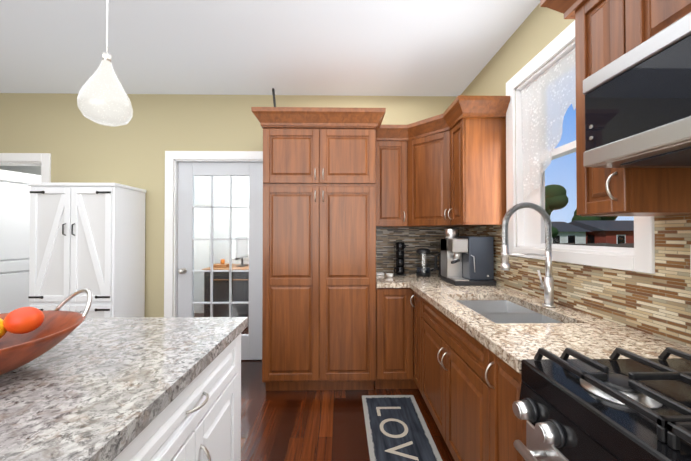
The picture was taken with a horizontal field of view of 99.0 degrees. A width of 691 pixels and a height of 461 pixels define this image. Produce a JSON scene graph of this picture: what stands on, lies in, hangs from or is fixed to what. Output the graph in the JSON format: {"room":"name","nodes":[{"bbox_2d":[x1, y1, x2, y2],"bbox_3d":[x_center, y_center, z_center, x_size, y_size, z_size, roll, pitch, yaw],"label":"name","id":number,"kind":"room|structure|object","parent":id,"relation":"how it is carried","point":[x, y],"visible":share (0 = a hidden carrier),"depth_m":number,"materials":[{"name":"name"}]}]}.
{"room":"kitchen","nodes":[
{"label":"kitchen","id":0,"kind":"room"},
{"bbox_2d":[0,166,40,174],"bbox_3d":[-4.393,-0.007,4.522,3.280,2.740,0.120,0,-1,-1],"label":"wall","id":1,"kind":"structure","parent":0,"point":[35,170],"depth_m":4.46,"materials":[{"name":"white"}]},
{"bbox_2d":[194,176,248,312],"bbox_3d":[-1.400,-0.002,4.970,2.720,2.740,0.120,0,-1,-1],"label":"wall","id":2,"kind":"structure","parent":0,"point":[235,184],"depth_m":4.90,"materials":[{"name":"white"}]},
{"bbox_2d":[194,204,210,269],"bbox_3d":[-2.409,0.117,4.882,0.340,1.100,0.019,0,-1,-1],"label":"board","id":3,"kind":"object","parent":2,"relation":"attached to","point":[197,219],"depth_m":4.88,"materials":[{"name":"white"}]},
{"bbox_2d":[0,93,456,316],"bbox_3d":[-2.354,-0.024,3.054,7.310,2.740,0.120,0,-1,-1],"label":"wall","id":4,"kind":"structure","parent":0,"point":[70,137],"depth_m":3.01,"materials":[{"name":"beige paint"}]},
{"bbox_2d":[0,169,40,313],"bbox_3d":[-3.758,0.334,3.482,0.341,2.018,0.788,0,-1,-1],"label":"hall door","id":5,"kind":"structure","parent":4,"relation":"in","point":[14,234],"depth_m":3.38,"materials":[{"name":"white paint"}]},
{"bbox_2d":[0,151,262,316],"bbox_3d":[-2.384,0.269,3.041,3.260,2.155,0.138,0,-1,-1],"label":"door frame","id":6,"kind":"structure","parent":4,"relation":"attached to","point":[172,159],"depth_m":2.99,"materials":[{"name":"white"}]},
{"bbox_2d":[177,162,262,359],"bbox_3d":[-1.294,0.315,3.033,0.882,2.047,0.120,0,-1,-1],"label":"door","id":7,"kind":"structure","parent":4,"relation":"in","point":[251,344],"depth_m":3.06,"materials":[{"name":"grey paint"}]},
{"bbox_2d":[376,227,459,271],"bbox_3d":[0.708,0.188,3.038,0.930,0.484,0.006,0,-1,-1],"label":"backsplash","id":8,"kind":"structure","parent":4,"relation":"attached to","point":[414,238],"depth_m":3.03,"materials":[{"name":"tile"}]},
{"bbox_2d":[0,0,539,95],"bbox_3d":[-2.328,-1.452,1.410,7.310,0.080,9.000,0,-1,-1],"label":"ceiling","id":9,"kind":"structure","parent":0,"point":[350,47],"depth_m":2.22,"materials":[{"name":"white paint"}]},
{"bbox_2d":[77,0,132,126],"bbox_3d":[-1.095,-0.950,1.354,0.200,0.924,0.200,0,-1,-1],"label":"pendant lamp","id":10,"kind":"object","parent":9,"relation":"hanging from","point":[103,98],"visible":1,"depth_m":1.30,"materials":[{"name":"white glass"}]},
{"bbox_2d":[194,313,454,460],"bbox_3d":[-2.328,1.358,1.379,7.310,0.060,9.000,0,-1,-1],"label":"floor","id":11,"kind":"structure","parent":0,"point":[311,425],"depth_m":2.05,"materials":[{"name":"brown wood"}]},
{"bbox_2d":[28,182,145,317],"bbox_3d":[-2.384,0.464,2.745,0.747,1.757,0.454,0,-1,-1],"label":"tall cabinet","id":12,"kind":"object","parent":11,"relation":"on","point":[90,236],"visible":0.69,"depth_m":2.56,"materials":[{"name":"white paint"}]},
{"bbox_2d":[113,333,240,460],"bbox_3d":[-1.081,0.876,0.033,1.320,0.874,2.657,0,-1,-1],"label":"kitchen island","id":13,"kind":"object","parent":11,"relation":"on","point":[198,418],"visible":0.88,"depth_m":0.97,"materials":[{"name":"white paint"}]},
{"bbox_2d":[0,317,247,460],"bbox_3d":[-1.106,0.416,0.034,1.330,0.043,2.710,0,-1,-1],"label":"island countertop","id":14,"kind":"structure","parent":13,"relation":"on","point":[99,389],"depth_m":0.78,"materials":[{"name":"stone"}]},
{"bbox_2d":[0,289,91,374],"bbox_3d":[-1.038,0.304,0.791,0.510,0.198,0.550,0,-1,-1],"label":"fruit bowl","id":15,"kind":"object","parent":14,"relation":"on","point":[55,328],"visible":0.9,"depth_m":0.94,"materials":[{"name":"brown wood"}]},
{"bbox_2d":[0,307,43,337],"bbox_3d":[-1.102,0.309,0.848,0.244,0.131,0.275,0,-1,-1],"label":"fruit","id":16,"kind":"object","parent":15,"relation":"in","point":[23,320],"visible":1,"depth_m":0.92,"materials":[{"name":"orange food"}]},
{"bbox_2d":[202,264,248,325],"bbox_3d":[-1.123,0.955,4.532,1.820,0.815,0.723,0,-1,-1],"label":"desk","id":17,"kind":"object","parent":11,"relation":"on","point":[216,287],"depth_m":4.18,"materials":[{"name":"grey"}]},
{"bbox_2d":[213,259,228,267],"bbox_3d":[-1.866,0.488,4.407,0.230,0.114,0.180,0,-1,-1],"label":"box","id":18,"kind":"object","parent":17,"relation":"on","point":[223,263],"depth_m":4.31,"materials":[{"name":"orange"}]},
{"bbox_2d":[235,236,247,266],"bbox_3d":[-1.593,0.320,4.553,0.120,0.454,0.500,0,-1,-1],"label":"monitor","id":19,"kind":"object","parent":17,"relation":"on","point":[242,245],"depth_m":4.48,"materials":[{"name":"white plastic"}]},
{"bbox_2d":[251,107,385,390],"bbox_3d":[-0.218,0.185,2.675,1.063,2.315,0.698,0,-1,-1],"label":"pantry","id":20,"kind":"object","parent":11,"relation":"on","point":[319,263],"visible":1,"depth_m":2.40,"materials":[{"name":"brown wood"}]},
{"bbox_2d":[272,88,275,106],"bbox_3d":[-0.607,-1.111,2.562,0.081,0.272,0.086,0,-1,-1],"label":"bracket","id":21,"kind":"object","parent":20,"relation":"on","point":[273,94],"visible":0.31,"depth_m":2.57,"materials":[{"name":"black metal"}]},
{"bbox_2d":[374,288,405,388],"bbox_3d":[0.410,0.905,2.691,0.323,0.874,0.670,0,-1,-1],"label":"base cabinet","id":22,"kind":"object","parent":11,"relation":"on","point":[390,302],"depth_m":2.41,"materials":[{"name":"brown wood"}]},
{"bbox_2d":[362,395,441,460],"bbox_3d":[0.352,1.325,1.555,0.415,0.008,1.654,0,-1,-1],"label":"rug","id":23,"kind":"object","parent":11,"relation":"on","point":[397,428],"visible":1,"depth_m":1.96,"materials":[{"name":"fabric"}]},
{"bbox_2d":[406,288,421,393],"bbox_3d":[0.845,0.901,2.277,0.692,0.874,0.308,0,-1,-1],"label":"base cabinet","id":24,"kind":"object","parent":11,"relation":"on","point":[413,300],"depth_m":2.41,"materials":[{"name":"brown wood"}]},
{"bbox_2d":[376,272,690,373],"bbox_3d":[0.728,0.440,1.981,0.937,0.040,2.111,0,-1,-1],"label":"countertop","id":25,"kind":"structure","parent":24,"relation":"on","point":[512,345],"depth_m":1.24,"materials":[{"name":"stone"}]},
{"bbox_2d":[376,272,383,275],"bbox_3d":[0.329,0.416,2.827,0.070,0.025,0.070,0,-1,-1],"label":"dish","id":26,"kind":"object","parent":25,"relation":"on","point":[382,274],"depth_m":2.79,"materials":[{"name":"white ceramic"}]},
{"bbox_2d":[393,242,405,275],"bbox_3d":[0.516,0.271,2.826,0.118,0.314,0.122,0,-1,-1],"label":"mugs","id":27,"kind":"object","parent":25,"relation":"on","point":[399,252],"visible":1,"depth_m":2.80,"materials":[{"name":"black metal"}]},
{"bbox_2d":[416,248,435,276],"bbox_3d":[0.762,0.298,2.800,0.180,0.260,0.136,0,-1,-1],"label":"press","id":28,"kind":"object","parent":25,"relation":"on","point":[424,271],"visible":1,"depth_m":2.76,"materials":[{"name":"black plastic"}]},
{"bbox_2d":[435,251,440,275],"bbox_3d":[0.918,0.298,2.773,0.169,0.260,0.124,0,-1,-1],"label":"kettle","id":29,"kind":"object","parent":25,"relation":"on","point":[439,269],"visible":0.12,"depth_m":2.75,"materials":[{"name":"black plastic"}]},
{"bbox_2d":[441,229,495,285],"bbox_3d":[0.972,0.206,2.396,0.358,0.435,0.357,0,-1,-1],"label":"espresso machine","id":30,"kind":"object","parent":25,"relation":"on","point":[467,260],"visible":1,"depth_m":2.29,"materials":[{"name":"black plastic"}]},
{"bbox_2d":[456,300,561,322],"bbox_3d":[0.864,0.546,1.624,0.428,0.177,0.650,0,-1,-1],"label":"sink basin","id":31,"kind":"object","parent":25,"relation":"in","point":[500,311],"visible":0.04,"depth_m":1.76,"materials":[{"name":"silver metal"}]},
{"bbox_2d":[500,202,555,307],"bbox_3d":[0.998,0.130,1.630,0.296,0.570,0.093,0,-1,-1],"label":"tap","id":32,"kind":"object","parent":25,"relation":"on","point":[547,285],"visible":1,"depth_m":1.60,"materials":[{"name":"silver metal"}]},
{"bbox_2d":[422,298,470,410],"bbox_3d":[0.878,0.899,2.099,0.632,0.874,0.268,0,-1,-1],"label":"base cabinet","id":33,"kind":"object","parent":11,"relation":"on","point":[434,323],"depth_m":1.98,"materials":[{"name":"brown wood"}]},
{"bbox_2d":[430,336,473,460],"bbox_3d":[0.885,1.020,1.608,0.632,0.620,0.711,0,-1,-1],"label":"base cabinet","id":34,"kind":"object","parent":11,"relation":"on","point":[466,384],"depth_m":1.55,"materials":[{"name":"brown wood"}]},
{"bbox_2d":[474,338,526,460],"bbox_3d":[0.894,0.888,1.100,0.632,0.874,0.353,0,-1,-1],"label":"base cabinet","id":35,"kind":"object","parent":11,"relation":"on","point":[497,385],"depth_m":1.14,"materials":[{"name":"brown wood"}]},
{"bbox_2d":[512,347,690,460],"bbox_3d":[0.855,0.736,0.546,0.714,1.165,0.749,0,-1,-1],"label":"gas range","id":36,"kind":"object","parent":11,"relation":"on","point":[582,407],"visible":1,"depth_m":0.72,"materials":[{"name":"black metal"}]},
{"bbox_2d":[461,3,574,145],"bbox_3d":[1.290,-0.057,0.002,0.120,2.740,6.100,0,-1,-1],"label":"wall","id":37,"kind":"structure","parent":0,"point":[537,31],"depth_m":2.04,"materials":[{"name":"beige paint"}]},
{"bbox_2d":[376,95,509,226],"bbox_3d":[0.718,-0.497,2.567,0.937,0.915,0.958,0,-1,-1],"label":"upper cabinet","id":38,"kind":"object","parent":37,"relation":"attached to","point":[447,168],"visible":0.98,"depth_m":2.44,"materials":[{"name":"brown wood"}]},
{"bbox_2d":[460,214,690,346],"bbox_3d":[1.205,0.169,1.299,0.006,0.484,3.500,0,-1,-1],"label":"backsplash","id":39,"kind":"structure","parent":37,"relation":"attached to","point":[658,303],"depth_m":1.25,"materials":[{"name":"tile"}]},
{"bbox_2d":[690,245,690,276],"bbox_3d":[1.204,0.106,0.994,0.008,0.115,0.070,0,-1,-1],"label":"electrical outlet plate","id":40,"kind":"object","parent":39,"relation":"attached to","point":[690,260],"visible":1,"depth_m":1.03,"materials":[{"name":"white plastic"}]},
{"bbox_2d":[506,20,654,273],"bbox_3d":[1.253,-0.457,1.659,0.140,1.264,1.005,0,-1,-1],"label":"window","id":41,"kind":"structure","parent":37,"relation":"in","point":[526,230],"depth_m":1.81,"materials":[{"name":"white wood"}]},
{"bbox_2d":[520,48,575,201],"bbox_3d":[1.232,-0.574,1.650,0.020,0.810,0.813,0,-1,-1],"label":"lace curtain","id":42,"kind":"object","parent":41,"relation":"hanging from","point":[548,98],"visible":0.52,"depth_m":1.82,"materials":[{"name":"white fabric"}]},
{"bbox_2d":[540,0,690,215],"bbox_3d":[1.025,-0.521,0.393,0.393,0.915,1.680,0,-1,-1],"label":"upper cabinet","id":43,"kind":"object","parent":37,"relation":"attached to","point":[607,32],"visible":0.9,"depth_m":0.97,"materials":[{"name":"brown wood"}]},
{"bbox_2d":[583,12,690,167],"bbox_3d":[0.982,-0.338,0.559,0.460,0.282,0.749,0,-1,-1],"label":"over-the-range microwave","id":44,"kind":"object","parent":43,"relation":"attached to","point":[638,106],"visible":1,"depth_m":0.76,"materials":[{"name":"silver metal"}]},
{"label":"outside","id":45,"kind":"structure","parent":0,"visible":0},
{"bbox_3d":[79.728,3.039,61.181,158.690,0.100,200.000,0,-1,-1],"label":"ground","id":46,"kind":"structure","parent":45,"visible":0},
{"bbox_2d":[551,222,591,243],"bbox_3d":[24.431,0.786,38.319,7.900,3.900,8.900,0,-1,-1],"label":"house","id":47,"kind":"structure","parent":46,"relation":"on","point":[572,231],"depth_m":34.36,"materials":[{"name":"white"}]},
{"bbox_2d":[545,184,617,237],"bbox_3d":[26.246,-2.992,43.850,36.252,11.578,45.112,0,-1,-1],"label":"tree","id":48,"kind":"object","parent":46,"relation":"on","point":[552,189],"depth_m":22.28,"materials":[{"name":"green plant"}]},
{"bbox_2d":[552,243,633,247],"bbox_3d":[25.297,1.562,15.360,45.000,1.840,0.080,0,-1,-1],"label":"fence","id":49,"kind":"object","parent":46,"relation":"on","point":[629,245],"depth_m":15.14,"materials":[{"name":"brown"}]},
{"bbox_2d":[569,220,633,243],"bbox_3d":[33.946,0.727,37.472,9.900,4.000,8.900,0,-1,-1],"label":"brick house","id":50,"kind":"structure","parent":46,"relation":"on","point":[611,231],"depth_m":34.40,"materials":[{"name":"red brick"}]}
]}

